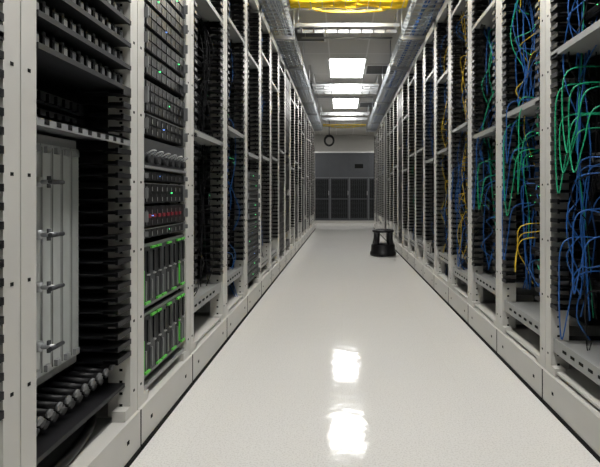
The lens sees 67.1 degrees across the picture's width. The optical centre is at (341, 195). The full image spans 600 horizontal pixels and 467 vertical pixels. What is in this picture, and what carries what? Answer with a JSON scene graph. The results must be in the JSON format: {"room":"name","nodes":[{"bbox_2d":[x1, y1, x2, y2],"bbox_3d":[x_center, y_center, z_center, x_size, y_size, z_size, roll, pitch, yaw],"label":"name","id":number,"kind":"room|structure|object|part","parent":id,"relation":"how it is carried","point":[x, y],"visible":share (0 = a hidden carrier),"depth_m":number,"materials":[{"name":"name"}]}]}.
{"room":"server room","nodes":[
{"label":"server room","id":0,"kind":"room"},
{"bbox_2d":[315,135,373,151],"bbox_3d":[0.100,-0.650,17.250,6.800,3.300,0.100,0,0,0],"label":"wall","id":1,"kind":"structure","parent":0,"point":[343,143],"depth_m":17.20,"materials":[{"name":"paint"}]},
{"bbox_2d":[249,0,447,134],"bbox_3d":[0.100,-2.350,7.350,6.600,0.100,19.700,0,0,0],"label":"ceiling","id":2,"kind":"structure","parent":0,"point":[316,55],"depth_m":7.06,"materials":[{"name":"paint"}]},
{"bbox_2d":[247,0,321,130],"bbox_3d":[-0.765,-2.085,6.678,0.390,0.430,13.365,0,0,0],"label":"cable tray","id":3,"kind":"object","parent":2,"relation":"hanging from","point":[308,102],"visible":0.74,"depth_m":6.16,"materials":[{"name":"metal"}]},
{"bbox_2d":[281,26,326,41],"bbox_3d":[-0.530,-2.288,6.400,0.600,0.021,0.600,0,0,0],"label":"grille","id":4,"kind":"object","parent":2,"relation":"in","point":[299,36],"depth_m":6.41,"materials":[{"name":"grey metal"}]},
{"bbox_2d":[302,81,330,88],"bbox_3d":[-0.530,-2.288,9.400,0.600,0.021,0.600,0,0,0],"label":"grille","id":5,"kind":"object","parent":2,"relation":"in","point":[311,82],"depth_m":9.19,"materials":[{"name":"grey metal"}]},
{"bbox_2d":[324,120,334,145],"bbox_3d":[-0.380,-1.871,13.380,0.324,0.857,0.088,0,0,0],"label":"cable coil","id":6,"kind":"object","parent":2,"relation":"hanging from","point":[329,135],"visible":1,"depth_m":13.35,"materials":[{"name":"black plastic"}]},
{"bbox_2d":[322,124,365,127],"bbox_3d":[0.069,-2.134,13.029,1.279,0.332,0.368,0,0,0],"label":"trough","id":7,"kind":"object","parent":2,"relation":"attached to","point":[324,125],"visible":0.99,"depth_m":12.93,"materials":[{"name":"metal"}]},
{"bbox_2d":[321,115,367,119],"bbox_3d":[0.070,-2.180,12.310,1.270,0.240,0.232,0,0,0],"label":"rack","id":8,"kind":"object","parent":2,"relation":"hanging from","point":[322,118],"visible":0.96,"depth_m":12.32,"materials":[{"name":"metal"}]},
{"bbox_2d":[323,115,365,117],"bbox_3d":[0.070,-2.243,12.750,1.270,0.114,0.028,0,0,0],"label":"conduit pipe","id":9,"kind":"object","parent":2,"relation":"attached to","point":[361,115],"visible":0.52,"depth_m":12.74,"materials":[{"name":"metal"}]},
{"bbox_2d":[320,105,369,114],"bbox_3d":[0.070,-2.180,11.510,1.270,0.240,0.232,0,0,0],"label":"rack","id":10,"kind":"object","parent":2,"relation":"hanging from","point":[321,112],"visible":1,"depth_m":11.39,"materials":[{"name":"metal"}]},
{"bbox_2d":[317,94,372,97],"bbox_3d":[0.070,-2.243,10.100,1.270,0.114,0.028,0,0,0],"label":"conduit pipe","id":11,"kind":"object","parent":2,"relation":"attached to","point":[366,96],"visible":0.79,"depth_m":10.09,"materials":[{"name":"metal"}]},
{"bbox_2d":[314,83,376,93],"bbox_3d":[0.070,-2.180,9.060,1.270,0.240,0.232,0,0,0],"label":"rack","id":12,"kind":"object","parent":2,"relation":"hanging from","point":[316,91],"visible":0.88,"depth_m":8.95,"materials":[{"name":"metal"}]},
{"bbox_2d":[312,73,378,88],"bbox_3d":[0.070,-2.180,8.610,1.270,0.240,0.232,0,0,0],"label":"rack","id":13,"kind":"object","parent":2,"relation":"hanging from","point":[313,84],"visible":1,"depth_m":8.50,"materials":[{"name":"metal"}]},
{"bbox_2d":[332,98,359,108],"bbox_3d":[0.090,-2.289,11.240,0.660,0.019,1.240,0,0,0],"label":"ceiling light panel","id":14,"kind":"object","parent":2,"relation":"in","point":[338,103],"depth_m":11.24,"materials":[{"name":"white plastic"}]},
{"bbox_2d":[286,0,407,12],"bbox_3d":[0.069,-2.134,4.715,1.273,0.332,0.360,0,0,0],"label":"trough","id":15,"kind":"object","parent":2,"relation":"attached to","point":[383,5],"visible":1,"depth_m":4.72,"materials":[{"name":"yellow plastic"}]},
{"bbox_2d":[302,33,391,38],"bbox_3d":[0.070,-2.243,6.300,1.270,0.114,0.028,0,0,0],"label":"conduit pipe","id":16,"kind":"object","parent":2,"relation":"attached to","point":[305,37],"visible":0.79,"depth_m":6.29,"materials":[{"name":"metal"}]},
{"bbox_2d":[328,58,366,77],"bbox_3d":[0.090,-2.289,8.140,0.660,0.019,1.240,0,0,0],"label":"ceiling light panel","id":17,"kind":"object","parent":2,"relation":"in","point":[338,67],"depth_m":8.07,"materials":[{"name":"white plastic"}]},
{"bbox_2d":[296,8,399,32],"bbox_3d":[0.070,-2.180,5.610,1.270,0.240,0.232,0,0,0],"label":"rack","id":18,"kind":"object","parent":2,"relation":"hanging from","point":[300,25],"visible":0.92,"depth_m":5.50,"materials":[{"name":"metal"}]},
{"bbox_2d":[358,102,374,106],"bbox_3d":[0.720,-2.288,11.400,0.600,0.021,0.600,0,0,0],"label":"grille","id":19,"kind":"object","parent":2,"relation":"in","point":[361,104],"depth_m":11.36,"materials":[{"name":"grey metal"}]},
{"bbox_2d":[364,64,395,74],"bbox_3d":[0.720,-2.288,8.200,0.600,0.021,0.600,0,0,0],"label":"grille","id":20,"kind":"object","parent":2,"relation":"in","point":[371,69],"depth_m":8.17,"materials":[{"name":"grey metal"}]},
{"bbox_2d":[366,0,444,131],"bbox_3d":[0.920,-2.085,6.843,0.420,0.430,13.695,0,0,0],"label":"cable tray","id":21,"kind":"object","parent":2,"relation":"hanging from","point":[382,102],"visible":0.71,"depth_m":6.26,"materials":[{"name":"metal"}]},
{"bbox_2d":[101,223,599,466],"bbox_3d":[0.100,1.050,7.350,6.600,0.100,19.700,0,0,0],"label":"floor","id":22,"kind":"structure","parent":0,"point":[349,358],"depth_m":2.34,"materials":[{"name":"plastic"}]},
{"bbox_2d":[0,0,19,466],"bbox_3d":[-1.171,-0.425,0.820,0.778,2.850,0.596,0,0,0],"label":"rack","id":23,"kind":"object","parent":22,"relation":"on","point":[9,9],"visible":1,"depth_m":1.08,"materials":[{"name":"metal"}]},
{"bbox_2d":[20,0,141,466],"bbox_3d":[-1.171,-0.425,1.440,0.778,2.850,0.636,0,0,0],"label":"rack","id":24,"kind":"object","parent":22,"relation":"on","point":[87,48],"visible":0.94,"depth_m":1.51,"materials":[{"name":"metal"}]},
{"bbox_2d":[47,0,192,449],"bbox_3d":[-1.167,-0.425,2.065,0.786,2.850,0.606,0,0,0],"label":"rack","id":25,"kind":"object","parent":22,"relation":"on","point":[164,359],"visible":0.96,"depth_m":1.97,"materials":[{"name":"metal"}]},
{"bbox_3d":[-1.171,-0.425,2.065,0.778,2.850,0.606,0,0,0],"label":"frame","id":26,"kind":"part","parent":25,"relation":"part of","materials":[{"name":"paint"}]},
{"bbox_2d":[145,0,227,384],"bbox_3d":[-1.171,-0.425,2.725,0.778,2.850,0.706,0,0,0],"label":"rack","id":27,"kind":"object","parent":22,"relation":"on","point":[208,335],"visible":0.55,"depth_m":2.92,"materials":[{"name":"metal"}]},
{"bbox_3d":[-1.171,-0.425,2.725,0.778,2.850,0.706,0,0,0],"label":"frame","id":28,"kind":"part","parent":27,"relation":"part of","materials":[{"name":"paint"}]},
{"bbox_2d":[194,0,247,339],"bbox_3d":[-1.171,-0.425,3.415,0.778,2.850,0.666,0,0,0],"label":"rack","id":29,"kind":"object","parent":22,"relation":"on","point":[236,313],"visible":0.33,"depth_m":3.62,"materials":[{"name":"metal"}]},
{"bbox_2d":[197,0,261,314],"bbox_3d":[-1.171,-0.425,4.075,0.778,2.850,0.646,0,0,0],"label":"rack","id":30,"kind":"object","parent":22,"relation":"on","point":[253,290],"visible":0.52,"depth_m":4.21,"materials":[{"name":"metal"}]},
{"bbox_3d":[-1.171,-0.425,4.075,0.778,2.850,0.646,0,0,0],"label":"frame","id":31,"kind":"part","parent":30,"relation":"part of","materials":[{"name":"paint"}]},
{"bbox_2d":[228,7,271,296],"bbox_3d":[-1.171,-0.425,4.720,0.778,2.850,0.636,0,0,0],"label":"rack","id":32,"kind":"object","parent":22,"relation":"on","point":[265,32],"visible":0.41,"depth_m":4.93,"materials":[{"name":"metal"}]},
{"bbox_3d":[-1.171,-0.425,4.720,0.778,2.850,0.636,0,0,0],"label":"frame","id":33,"kind":"part","parent":32,"relation":"part of","materials":[{"name":"paint"}]},
{"bbox_2d":[247,32,279,283],"bbox_3d":[-1.171,-0.425,5.360,0.778,2.850,0.636,0,0,0],"label":"rack","id":34,"kind":"object","parent":22,"relation":"on","point":[275,264],"visible":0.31,"depth_m":5.59,"materials":[{"name":"metal"}]},
{"bbox_3d":[-1.171,-0.425,5.360,0.778,2.850,0.636,0,0,0],"label":"frame","id":35,"kind":"part","parent":34,"relation":"part of","materials":[{"name":"paint"}]},
{"bbox_2d":[261,51,285,273],"bbox_3d":[-1.171,-0.425,6.000,0.778,2.850,0.636,0,0,0],"label":"rack","id":36,"kind":"object","parent":22,"relation":"on","point":[282,259],"visible":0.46,"depth_m":6.19,"materials":[{"name":"metal"}]},
{"bbox_3d":[-1.171,-0.425,6.000,0.778,2.850,0.636,0,0,0],"label":"frame","id":37,"kind":"part","parent":36,"relation":"part of","materials":[{"name":"paint"}]},
{"bbox_2d":[279,64,290,265],"bbox_3d":[-1.171,-0.425,6.640,0.778,2.850,0.636,0,0,0],"label":"rack","id":38,"kind":"object","parent":22,"relation":"on","point":[287,75],"visible":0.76,"depth_m":6.65,"materials":[{"name":"metal"}]},
{"bbox_2d":[290,76,295,259],"bbox_3d":[-1.171,-0.425,7.280,0.778,2.850,0.636,0,0,0],"label":"rack","id":39,"kind":"object","parent":22,"relation":"on","point":[292,86],"visible":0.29,"depth_m":7.51,"materials":[{"name":"metal"}]},
{"bbox_2d":[295,88,298,252],"bbox_3d":[-1.171,-0.425,7.920,0.778,2.850,0.636,0,0,0],"label":"rack","id":40,"kind":"object","parent":22,"relation":"on","point":[296,92],"visible":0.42,"depth_m":8.11,"materials":[{"name":"metal"}]},
{"bbox_2d":[298,95,301,248],"bbox_3d":[-1.171,-0.425,8.560,0.778,2.850,0.636,0,0,0],"label":"rack","id":41,"kind":"object","parent":22,"relation":"on","point":[299,99],"visible":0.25,"depth_m":8.75,"materials":[{"name":"metal"}]},
{"bbox_2d":[301,101,304,245],"bbox_3d":[-1.171,-0.425,9.200,0.778,2.850,0.636,0,0,0],"label":"rack","id":42,"kind":"object","parent":22,"relation":"on","point":[302,106],"visible":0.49,"depth_m":9.30,"materials":[{"name":"metal"}]},
{"bbox_2d":[304,108,306,241],"bbox_3d":[-1.171,-0.425,9.840,0.778,2.850,0.636,0,0,0],"label":"rack","id":43,"kind":"object","parent":22,"relation":"on","point":[305,113],"visible":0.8,"depth_m":9.93,"materials":[{"name":"metal"}]},
{"bbox_2d":[307,115,308,238],"bbox_3d":[-1.171,-0.425,10.480,0.778,2.850,0.636,0,0,0],"label":"rack","id":44,"kind":"object","parent":22,"relation":"on","point":[307,115],"visible":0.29,"depth_m":10.74,"materials":[{"name":"metal"}]},
{"bbox_2d":[309,120,310,236],"bbox_3d":[-1.171,-0.425,11.120,0.778,2.850,0.636,0,0,0],"label":"rack","id":45,"kind":"object","parent":22,"relation":"on","point":[309,120],"visible":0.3,"depth_m":11.37,"materials":[{"name":"metal"}]},
{"bbox_2d":[311,125,312,233],"bbox_3d":[-1.171,-0.425,11.760,0.778,2.850,0.636,0,0,0],"label":"rack","id":46,"kind":"object","parent":22,"relation":"on","point":[311,125],"visible":0.18,"depth_m":12.02,"materials":[{"name":"metal"}]},
{"bbox_2d":[312,127,313,231],"bbox_3d":[-1.171,-0.425,12.400,0.778,2.850,0.636,0,0,0],"label":"rack","id":47,"kind":"object","parent":22,"relation":"on","point":[312,127],"visible":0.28,"depth_m":12.59,"materials":[{"name":"metal"}]},
{"bbox_2d":[314,132,315,229],"bbox_3d":[-1.171,-0.425,13.040,0.778,2.850,0.636,0,0,0],"label":"rack","id":48,"kind":"object","parent":22,"relation":"on","point":[314,132],"visible":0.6,"depth_m":13.17,"materials":[{"name":"metal"}]},
{"bbox_2d":[315,152,373,222],"bbox_3d":[-0.090,-0.270,16.310,3.420,2.540,0.800,0,0,0],"label":"server cabinet","id":49,"kind":"object","parent":22,"relation":"on","point":[344,181],"visible":0.55,"depth_m":15.93,"materials":[{"name":"metal"}]},
{"bbox_2d":[374,132,375,228],"bbox_3d":[1.351,-0.425,13.370,0.778,2.850,0.636,0,0,0],"label":"rack","id":50,"kind":"object","parent":22,"relation":"on","point":[375,132],"visible":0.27,"depth_m":13.56,"materials":[{"name":"metal"}]},
{"bbox_2d":[375,128,377,228],"bbox_3d":[1.351,-0.425,12.730,0.778,2.850,0.636,0,0,0],"label":"rack","id":51,"kind":"object","parent":22,"relation":"on","point":[376,224],"visible":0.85,"depth_m":12.63,"materials":[{"name":"metal"}]},
{"bbox_2d":[377,126,378,228],"bbox_3d":[1.351,-0.425,12.090,0.778,2.850,0.636,0,0,0],"label":"rack","id":52,"kind":"object","parent":22,"relation":"on","point":[378,126],"visible":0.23,"depth_m":12.35,"materials":[{"name":"metal"}]},
{"bbox_2d":[379,121,381,234],"bbox_3d":[1.351,-0.425,11.450,0.778,2.850,0.636,0,0,0],"label":"rack","id":53,"kind":"object","parent":22,"relation":"on","point":[380,124],"visible":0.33,"depth_m":11.71,"materials":[{"name":"metal"}]},
{"bbox_2d":[381,117,383,236],"bbox_3d":[1.351,-0.425,10.810,0.778,2.850,0.636,0,0,0],"label":"rack","id":54,"kind":"object","parent":22,"relation":"on","point":[382,234],"visible":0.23,"depth_m":11.02,"materials":[{"name":"metal"}]},
{"bbox_2d":[370,229,395,256],"bbox_3d":[0.680,0.781,7.450,0.436,0.437,0.436,0,0,0],"label":"step stool","id":55,"kind":"object","parent":22,"relation":"on","point":[378,248],"visible":1,"depth_m":7.30,"materials":[{"name":"black plastic"}]},
{"bbox_2d":[383,111,386,239],"bbox_3d":[1.351,-0.425,10.170,0.778,2.850,0.636,0,0,0],"label":"rack","id":56,"kind":"object","parent":22,"relation":"on","point":[385,115],"visible":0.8,"depth_m":10.19,"materials":[{"name":"metal"}]},
{"bbox_2d":[387,105,389,228],"bbox_3d":[1.351,-0.425,9.530,0.778,2.850,0.636,0,0,0],"label":"rack","id":57,"kind":"object","parent":22,"relation":"on","point":[388,109],"visible":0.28,"depth_m":9.73,"materials":[{"name":"metal"}]},
{"bbox_2d":[390,100,392,228],"bbox_3d":[1.351,-0.425,8.890,0.778,2.850,0.636,0,0,0],"label":"rack","id":58,"kind":"object","parent":22,"relation":"on","point":[391,104],"visible":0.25,"depth_m":9.15,"materials":[{"name":"metal"}]},
{"bbox_2d":[393,90,401,251],"bbox_3d":[1.351,-0.425,8.250,0.778,2.850,0.636,0,0,0],"label":"rack","id":59,"kind":"object","parent":22,"relation":"on","point":[395,99],"visible":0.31,"depth_m":8.48,"materials":[{"name":"metal"}]},
{"bbox_2d":[397,81,402,255],"bbox_3d":[1.351,-0.425,7.610,0.778,2.850,0.636,0,0,0],"label":"rack","id":60,"kind":"object","parent":22,"relation":"on","point":[400,89],"visible":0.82,"depth_m":7.58,"materials":[{"name":"metal"}]},
{"bbox_2d":[401,71,407,261],"bbox_3d":[1.351,-0.425,6.970,0.778,2.850,0.636,0,0,0],"label":"rack","id":61,"kind":"object","parent":22,"relation":"on","point":[404,256],"visible":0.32,"depth_m":7.17,"materials":[{"name":"metal"}]},
{"bbox_2d":[407,58,433,268],"bbox_3d":[1.351,-0.425,6.330,0.778,2.850,0.636,0,0,0],"label":"rack","id":62,"kind":"object","parent":22,"relation":"on","point":[411,72],"visible":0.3,"depth_m":6.57,"materials":[{"name":"metal"}]},
{"bbox_3d":[1.351,-0.425,6.330,0.778,2.850,0.636,0,0,0],"label":"frame","id":63,"kind":"part","parent":62,"relation":"part of","materials":[{"name":"paint"}]},
{"bbox_2d":[414,41,464,278],"bbox_3d":[1.351,-0.425,5.690,0.778,2.850,0.636,0,0,0],"label":"rack","id":64,"kind":"object","parent":22,"relation":"on","point":[419,58],"visible":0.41,"depth_m":5.89,"materials":[{"name":"metal"}]},
{"bbox_3d":[1.351,-0.425,5.690,0.778,2.850,0.636,0,0,0],"label":"frame","id":65,"kind":"part","parent":64,"relation":"part of","materials":[{"name":"paint"}]},
{"bbox_2d":[423,20,487,289],"bbox_3d":[1.351,-0.425,5.050,0.778,2.850,0.636,0,0,0],"label":"rack","id":66,"kind":"object","parent":22,"relation":"on","point":[429,41],"visible":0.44,"depth_m":5.24,"materials":[{"name":"metal"}]},
{"bbox_3d":[1.351,-0.425,5.050,0.778,2.850,0.636,0,0,0],"label":"frame","id":67,"kind":"part","parent":66,"relation":"part of","materials":[{"name":"paint"}]},
{"bbox_2d":[434,0,526,304],"bbox_3d":[1.351,-0.425,4.410,0.778,2.850,0.636,0,0,0],"label":"rack","id":68,"kind":"object","parent":22,"relation":"on","point":[442,77],"visible":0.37,"depth_m":4.60,"materials":[{"name":"metal"}]},
{"bbox_2d":[448,0,539,324],"bbox_3d":[1.351,-0.425,3.770,0.778,2.850,0.636,0,0,0],"label":"rack","id":69,"kind":"object","parent":22,"relation":"on","point":[459,296],"visible":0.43,"depth_m":3.93,"materials":[{"name":"metal"}]},
{"bbox_2d":[468,0,587,354],"bbox_3d":[1.351,-0.425,3.130,0.778,2.850,0.636,0,0,0],"label":"rack","id":70,"kind":"object","parent":22,"relation":"on","point":[483,318],"visible":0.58,"depth_m":3.28,"materials":[{"name":"metal"}]},
{"bbox_2d":[496,0,599,401],"bbox_3d":[1.351,-0.425,2.490,0.778,2.850,0.636,0,0,0],"label":"rack","id":71,"kind":"object","parent":22,"relation":"on","point":[522,350],"visible":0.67,"depth_m":2.62,"materials":[{"name":"metal"}]},
{"bbox_3d":[1.351,-0.425,2.490,0.778,2.850,0.636,0,0,0],"label":"frame","id":72,"kind":"part","parent":71,"relation":"part of","materials":[{"name":"paint"}]},
{"bbox_2d":[542,0,599,462],"bbox_3d":[1.351,-0.425,1.850,0.778,2.850,0.636,0,0,0],"label":"rack","id":73,"kind":"object","parent":22,"relation":"on","point":[572,396],"visible":1,"depth_m":2.04,"materials":[{"name":"metal"}]}
]}

